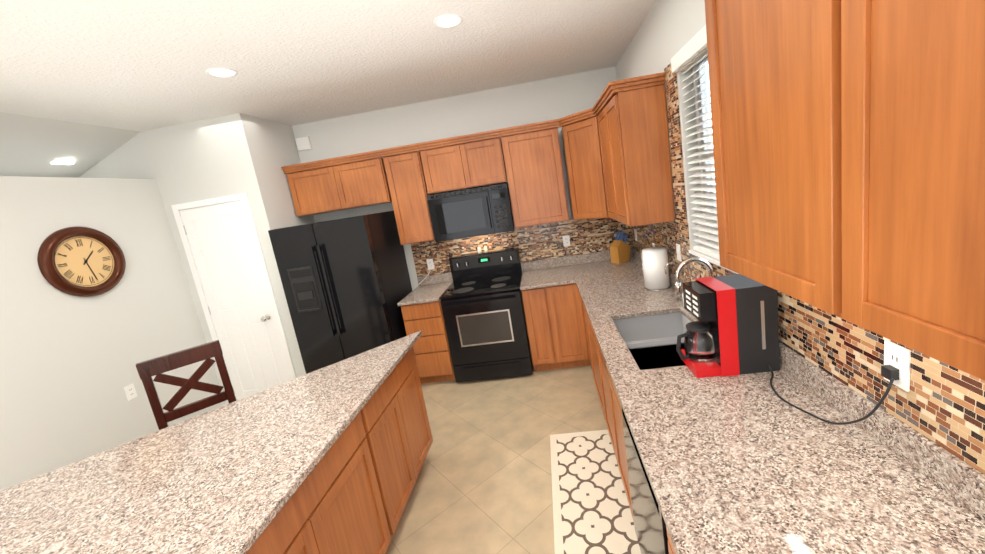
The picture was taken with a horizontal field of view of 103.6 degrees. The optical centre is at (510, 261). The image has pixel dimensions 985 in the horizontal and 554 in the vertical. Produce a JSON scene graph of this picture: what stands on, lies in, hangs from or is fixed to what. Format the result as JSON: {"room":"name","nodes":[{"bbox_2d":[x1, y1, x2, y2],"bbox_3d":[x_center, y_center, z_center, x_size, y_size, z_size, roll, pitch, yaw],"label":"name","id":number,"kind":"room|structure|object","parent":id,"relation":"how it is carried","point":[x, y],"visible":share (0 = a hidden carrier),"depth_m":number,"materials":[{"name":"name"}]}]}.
{"room":"kitchen","nodes":[
{"label":"kitchen","id":0,"kind":"room"},
{"bbox_2d":[0,176,225,490],"bbox_3d":[-3.980,0.930,0.398,1.150,2.830,7.010,-8,10,6],"label":"wall","id":1,"kind":"structure","parent":0,"point":[68,370],"depth_m":2.89,"materials":[{"name":"white paint"}]},
{"bbox_2d":[37,226,125,296],"bbox_3d":[-3.240,-0.002,2.956,0.050,0.540,0.540,-8,10,6],"label":"wall clock","id":2,"kind":"object","parent":1,"relation":"attached to","point":[79,261],"visible":0.96,"depth_m":2.92,"materials":[{"name":"brown wood"}]},
{"bbox_2d":[124,383,137,400],"bbox_3d":[-3.095,1.061,3.149,0.008,0.116,0.072,-8,10,6],"label":"outlet","id":3,"kind":"object","parent":1,"relation":"attached to","point":[130,391],"visible":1,"depth_m":3.15,"materials":[{"name":"white plastic"}]},
{"bbox_2d":[78,113,314,404],"bbox_3d":[-3.213,0.133,4.144,2.130,2.830,0.740,-8,10,6],"label":"wall","id":4,"kind":"structure","parent":0,"point":[231,154],"depth_m":3.59,"materials":[{"name":"white paint"}]},
{"bbox_2d":[171,193,296,400],"bbox_3d":[-2.644,0.469,3.743,0.760,2.145,0.084,-8,10,6],"label":"pantry door","id":5,"kind":"structure","parent":4,"relation":"in","point":[225,257],"depth_m":3.74,"materials":[{"name":"white wood"}]},
{"bbox_2d":[0,0,656,177],"bbox_3d":[-1.825,-0.700,0.301,5.560,0.480,8.050,-8,10,6],"label":"ceiling","id":6,"kind":"structure","parent":0,"point":[86,85],"depth_m":2.54,"materials":[{"name":"white paint"}]},
{"bbox_2d":[51,162,73,164],"bbox_3d":[-3.900,-0.852,3.362,0.140,0.004,0.140,-8,10,6],"label":"recessed light","id":7,"kind":"object","parent":6,"relation":"in","point":[67,163],"visible":0.62,"depth_m":3.35,"materials":[{"name":"white"}]},
{"bbox_2d":[205,68,237,76],"bbox_3d":[-1.887,-1.233,2.526,0.176,0.006,0.176,-8,10,6],"label":"recessed light","id":8,"kind":"object","parent":6,"relation":"in","point":[221,72],"visible":1,"depth_m":2.52,"materials":[{"name":"white"}]},
{"bbox_2d":[433,14,462,27],"bbox_3d":[-0.374,-1.429,2.303,0.176,0.006,0.176,-8,10,6],"label":"recessed light","id":9,"kind":"object","parent":6,"relation":"in","point":[448,20],"visible":1,"depth_m":2.30,"materials":[{"name":"white"}]},
{"bbox_2d":[292,66,631,290],"bbox_3d":[-0.440,-0.329,4.302,3.730,2.830,0.150,-8,10,6],"label":"wall","id":10,"kind":"structure","parent":0,"point":[559,97],"depth_m":4.02,"materials":[{"name":"white paint"}]},
{"bbox_2d":[295,136,311,150],"bbox_3d":[-2.228,-1.268,4.160,0.150,0.130,0.034,-8,10,6],"label":"door chime","id":11,"kind":"object","parent":10,"relation":"attached to","point":[303,143],"visible":0.98,"depth_m":4.14,"materials":[{"name":"white plastic"}]},
{"bbox_2d":[282,160,352,215],"bbox_3d":[-1.969,-0.756,4.084,0.560,0.462,0.320,-8,10,6],"label":"upper cabinet","id":12,"kind":"object","parent":10,"relation":"attached to","point":[314,188],"depth_m":3.93,"materials":[{"name":"brown wood"}]},
{"bbox_2d":[337,152,388,207],"bbox_3d":[-1.523,-0.817,4.039,0.560,0.462,0.320,-8,10,6],"label":"upper cabinet","id":13,"kind":"object","parent":10,"relation":"attached to","point":[362,177],"depth_m":3.88,"materials":[{"name":"brown wood"}]},
{"bbox_2d":[381,148,434,244],"bbox_3d":[-1.013,-0.664,4.030,0.370,0.912,0.320,-8,10,6],"label":"upper cabinet","id":14,"kind":"object","parent":10,"relation":"attached to","point":[404,178],"depth_m":3.88,"materials":[{"name":"brown wood"}]},
{"bbox_2d":[417,140,472,194],"bbox_3d":[-0.631,-0.948,3.947,0.454,0.447,0.320,-8,10,6],"label":"upper cabinet","id":15,"kind":"object","parent":10,"relation":"attached to","point":[445,166],"depth_m":3.79,"materials":[{"name":"brown wood"}]},
{"bbox_2d":[427,183,514,241],"bbox_3d":[-0.390,-0.505,3.960,0.799,0.467,0.425,-8,10,6],"label":"microwave","id":16,"kind":"object","parent":15,"relation":"attached to","point":[479,211],"visible":1,"depth_m":3.79,"materials":[{"name":"black"}]},
{"bbox_2d":[465,132,508,187],"bbox_3d":[-0.290,-0.995,3.912,0.454,0.447,0.320,-8,10,6],"label":"upper cabinet","id":17,"kind":"object","parent":10,"relation":"attached to","point":[486,154],"depth_m":3.76,"materials":[{"name":"brown wood"}]},
{"bbox_2d":[411,218,630,276],"bbox_3d":[0.081,-0.188,4.208,2.370,0.406,0.006,-8,10,6],"label":"tile backsplash","id":18,"kind":"structure","parent":10,"relation":"attached to","point":[544,241],"depth_m":4.19,"materials":[{"name":"tile"}]},
{"bbox_2d":[426,259,434,269],"bbox_3d":[-0.898,0.028,4.315,0.072,0.116,0.008,-8,10,6],"label":"electrical outlet","id":19,"kind":"object","parent":18,"relation":"attached to","point":[430,263],"visible":1,"depth_m":4.31,"materials":[{"name":"white plastic"}]},
{"bbox_2d":[562,235,569,246],"bbox_3d":[0.596,-0.223,4.155,0.072,0.116,0.008,-8,10,6],"label":"electrical outlet","id":20,"kind":"object","parent":18,"relation":"attached to","point":[566,240],"visible":1,"depth_m":4.15,"materials":[{"name":"white plastic"}]},
{"bbox_2d":[417,247,632,286],"bbox_3d":[0.131,0.060,4.245,2.396,0.100,0.020,-8,10,6],"label":"backsplash","id":21,"kind":"structure","parent":10,"relation":"attached to","point":[596,257],"depth_m":4.20,"materials":[{"name":"beige stone"}]},
{"bbox_2d":[501,124,568,227],"bbox_3d":[0.248,-0.838,3.902,0.545,0.912,0.320,-8,10,6],"label":"upper cabinet","id":22,"kind":"object","parent":10,"relation":"attached to","point":[533,161],"depth_m":3.75,"materials":[{"name":"brown wood"}]},
{"bbox_2d":[386,365,607,553],"bbox_3d":[-1.484,1.917,1.111,5.760,0.100,8.700,-8,10,6],"label":"floor","id":23,"kind":"structure","parent":0,"point":[483,484],"depth_m":2.66,"materials":[{"name":"tile"}]},
{"bbox_2d":[136,340,235,429],"bbox_3d":[-1.830,1.113,2.334,0.410,1.140,0.415,-17,13,-38],"label":"bar stool","id":24,"kind":"object","parent":23,"relation":"on","point":[158,367],"visible":0.4,"depth_m":2.39,"materials":[{"name":"brown wood"}]},
{"bbox_2d":[268,211,411,373],"bbox_3d":[-1.601,0.447,3.999,0.920,1.780,0.845,-8,10,6],"label":"fridge","id":25,"kind":"object","parent":23,"relation":"on","point":[346,284],"visible":0.73,"depth_m":3.60,"materials":[{"name":"black metal"}]},
{"bbox_2d":[248,347,432,553],"bbox_3d":[-1.395,1.251,1.940,1.450,0.877,1.858,-8,10,6],"label":"kitchen island","id":26,"kind":"object","parent":23,"relation":"on","point":[329,459],"depth_m":1.87,"materials":[{"name":"brown wood"}]},
{"bbox_2d":[0,331,421,553],"bbox_3d":[-1.473,0.805,1.880,1.530,0.030,2.028,-8,10,6],"label":"island countertop","id":27,"kind":"structure","parent":26,"relation":"on","point":[213,481],"depth_m":1.50,"materials":[{"name":"beige stone"}]},
{"bbox_2d":[401,303,455,383],"bbox_3d":[-0.789,0.763,4.123,0.405,0.877,0.657,-8,10,6],"label":"base cabinet","id":28,"kind":"object","parent":23,"relation":"on","point":[431,349],"depth_m":3.79,"materials":[{"name":"brown wood"}]},
{"bbox_2d":[397,283,451,306],"bbox_3d":[-0.860,0.321,4.029,0.414,0.030,0.686,-8,10,6],"label":"countertop","id":29,"kind":"structure","parent":28,"relation":"on","point":[431,293],"depth_m":3.89,"materials":[{"name":"beige stone"}]},
{"bbox_2d":[439,247,532,381],"bbox_3d":[-0.230,0.541,3.985,0.770,1.185,0.727,-8,10,6],"label":"range","id":30,"kind":"object","parent":23,"relation":"on","point":[481,301],"visible":0.98,"depth_m":3.73,"materials":[{"name":"black metal"}]},
{"bbox_2d":[478,246,487,253],"bbox_3d":[-0.307,-0.131,4.192,0.110,0.072,0.040,-8,10,6],"label":"shakers","id":31,"kind":"object","parent":30,"relation":"on","point":[485,250],"visible":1,"depth_m":4.18,"materials":[{"name":"beige ceramic"}]},
{"bbox_2d":[521,287,564,370],"bbox_3d":[0.330,0.608,4.009,0.294,0.877,0.657,-8,10,6],"label":"base cabinet","id":32,"kind":"object","parent":23,"relation":"on","point":[540,304],"depth_m":3.69,"materials":[{"name":"brown wood"}]},
{"bbox_2d":[521,259,643,290],"bbox_3d":[0.704,0.105,3.871,1.204,0.030,0.686,-8,10,6],"label":"countertop","id":33,"kind":"structure","parent":32,"relation":"on","point":[548,276],"depth_m":3.78,"materials":[{"name":"beige stone"}]},
{"bbox_2d":[610,231,629,263],"bbox_3d":[1.118,-0.153,3.959,0.182,0.312,0.110,-14,12,-29],"label":"knife block","id":34,"kind":"object","parent":33,"relation":"on","point":[620,251],"visible":1,"depth_m":3.92,"materials":[{"name":"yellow wood"}]},
{"bbox_2d":[553,283,580,367],"bbox_3d":[0.540,0.579,3.988,0.389,0.877,0.657,-8,10,6],"label":"base cabinet","id":35,"kind":"object","parent":23,"relation":"on","point":[566,313],"depth_m":3.67,"materials":[{"name":"brown wood"}]},
{"bbox_2d":[573,283,592,370],"bbox_3d":[0.977,0.617,3.399,0.708,0.877,0.485,-8,10,6],"label":"base cabinet","id":36,"kind":"object","parent":23,"relation":"on","point":[577,303],"depth_m":3.64,"materials":[{"name":"brown wood"}]},
{"bbox_2d":[550,430,640,553],"bbox_3d":[0.456,1.400,1.984,0.470,0.008,1.690,-8,10,6],"label":"rug","id":37,"kind":"object","parent":23,"relation":"on","point":[592,514],"visible":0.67,"depth_m":2.21,"materials":[{"name":"beige fabric"}]},
{"bbox_2d":[585,315,628,442],"bbox_3d":[0.962,0.710,2.897,0.662,0.877,0.664,-8,10,6],"label":"base cabinet","id":38,"kind":"object","parent":23,"relation":"on","point":[611,409],"depth_m":2.51,"materials":[{"name":"brown wood"}]},
{"bbox_2d":[577,271,984,553],"bbox_3d":[0.765,0.563,1.285,0.691,0.030,4.542,-8,10,6],"label":"countertop","id":39,"kind":"structure","parent":38,"relation":"on","point":[731,466],"depth_m":1.10,"materials":[{"name":"beige stone"}]},
{"bbox_2d":[613,311,692,366],"bbox_3d":[0.845,0.513,2.121,0.462,0.216,0.782,-8,10,6],"label":"sink","id":40,"kind":"object","parent":39,"relation":"in","point":[652,339],"depth_m":2.47,"materials":[{"name":"silver metal"}]},
{"bbox_2d":[641,242,669,290],"bbox_3d":[1.071,0.027,2.884,0.191,0.355,0.176,-8,10,6],"label":"paper towel","id":41,"kind":"object","parent":39,"relation":"on","point":[654,264],"visible":0.98,"depth_m":2.82,"materials":[{"name":"white paper"}]},
{"bbox_2d":[665,263,672,286],"bbox_3d":[1.078,0.132,2.556,0.107,0.266,0.044,-8,10,6],"label":"soap dispenser","id":42,"kind":"object","parent":39,"relation":"on","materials":[{"name":"silver metal"}]},
{"bbox_2d":[673,257,713,318],"bbox_3d":[0.983,0.174,2.032,0.217,0.398,0.096,-8,10,6],"label":"faucet","id":43,"kind":"object","parent":39,"relation":"on","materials":[{"name":"silver metal"}]},
{"bbox_2d":[676,274,779,377],"bbox_3d":[0.887,0.270,1.663,0.379,0.368,0.216,-8,10,6],"label":"coffee maker","id":44,"kind":"object","parent":39,"relation":"on","point":[733,330],"visible":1,"depth_m":1.57,"materials":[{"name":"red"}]},
{"bbox_2d":[768,365,894,424],"bbox_3d":[0.997,0.384,1.300,0.107,0.241,0.524,-8,10,6],"label":"cord","id":45,"kind":"object","parent":44,"relation":"attached to","point":[879,403],"visible":1,"depth_m":1.14,"materials":[{"name":"black plastic"}]},
{"bbox_2d":[621,406,668,553],"bbox_3d":[0.824,0.990,1.478,0.612,0.872,0.600,-8,10,6],"label":"dishwasher","id":46,"kind":"object","parent":23,"relation":"on","point":[650,529],"visible":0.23,"depth_m":1.48,"materials":[{"name":"silver"}]},
{"bbox_2d":[667,531,672,553],"bbox_3d":[0.812,1.096,0.891,0.662,0.877,0.584,-8,10,6],"label":"base cabinet","id":47,"kind":"object","parent":23,"relation":"on","point":[670,545],"depth_m":1.13,"materials":[{"name":"brown wood"}]},
{"bbox_2d":[616,0,719,261],"bbox_3d":[1.035,0.172,0.254,0.150,2.830,7.750,-8,10,6],"label":"wall","id":48,"kind":"structure","parent":0,"point":[668,30],"depth_m":2.38,"materials":[{"name":"white paint"}]},
{"bbox_2d":[561,112,600,219],"bbox_3d":[0.843,-0.890,3.673,0.602,0.912,0.662,-8,10,6],"label":"upper cabinet","id":49,"kind":"object","parent":48,"relation":"attached to","point":[580,155],"depth_m":3.58,"materials":[{"name":"brown wood"}]},
{"bbox_2d":[593,100,616,220],"bbox_3d":[0.927,-0.816,3.194,0.361,0.912,0.508,-8,10,6],"label":"upper cabinet","id":50,"kind":"object","parent":48,"relation":"attached to","point":[600,141],"depth_m":3.33,"materials":[{"name":"brown wood"}]},
{"bbox_2d":[605,76,674,226],"bbox_3d":[0.919,-0.748,2.821,0.320,0.912,0.464,-8,10,6],"label":"upper cabinet","id":51,"kind":"object","parent":48,"relation":"attached to","point":[636,124],"depth_m":2.60,"materials":[{"name":"brown wood"}]},
{"bbox_2d":[689,56,779,291],"bbox_3d":[1.085,-0.525,1.909,0.132,1.130,0.960,-8,10,6],"label":"window","id":52,"kind":"structure","parent":48,"relation":"in","point":[703,86],"depth_m":2.23,"materials":[{"name":"white"}]},
{"bbox_2d":[671,25,719,259],"bbox_3d":[1.044,-0.553,1.906,0.095,1.152,0.980,-8,10,6],"label":"window blinds","id":53,"kind":"object","parent":52,"relation":"attached to","point":[691,53],"visible":0.27,"depth_m":2.18,"materials":[{"name":"white plastic"}]},
{"bbox_2d":[705,0,804,301],"bbox_3d":[0.778,-0.385,0.935,0.320,0.912,0.604,-8,10,6],"label":"upper cabinet","id":54,"kind":"object","parent":48,"relation":"attached to","point":[755,97],"depth_m":1.01,"materials":[{"name":"brown wood"}]},
{"bbox_2d":[631,63,984,474],"bbox_3d":[0.989,-0.298,1.239,0.006,1.388,5.648,-8,10,6],"label":"tile backsplash","id":55,"kind":"structure","parent":48,"relation":"attached to","point":[941,404],"depth_m":1.18,"materials":[{"name":"tile"}]},
{"bbox_2d":[676,243,680,260],"bbox_3d":[1.155,-0.063,2.676,0.016,0.116,0.072,-8,10,6],"label":"light switch","id":56,"kind":"object","parent":55,"relation":"attached to","point":[678,249],"visible":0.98,"depth_m":2.67,"materials":[{"name":"white plastic"}]},
{"bbox_2d":[881,340,910,391],"bbox_3d":[1.030,0.281,1.047,0.030,0.116,0.072,-8,10,6],"label":"electrical outlet","id":57,"kind":"object","parent":55,"relation":"attached to","point":[896,365],"visible":1,"depth_m":1.04,"materials":[{"name":"white plastic"}]},
{"bbox_2d":[633,248,984,518],"bbox_3d":[1.110,0.391,1.566,0.020,0.100,5.208,-8,10,6],"label":"backsplash","id":58,"kind":"structure","parent":48,"relation":"attached to","point":[966,484],"depth_m":1.06,"materials":[{"name":"beige stone"}]},
{"bbox_2d":[797,0,984,380],"bbox_3d":[0.741,-0.289,0.438,0.320,0.912,0.668,-8,10,6],"label":"upper cabinet","id":59,"kind":"object","parent":48,"relation":"attached to","point":[849,156],"depth_m":0.63,"materials":[{"name":"brown wood"}]}
]}

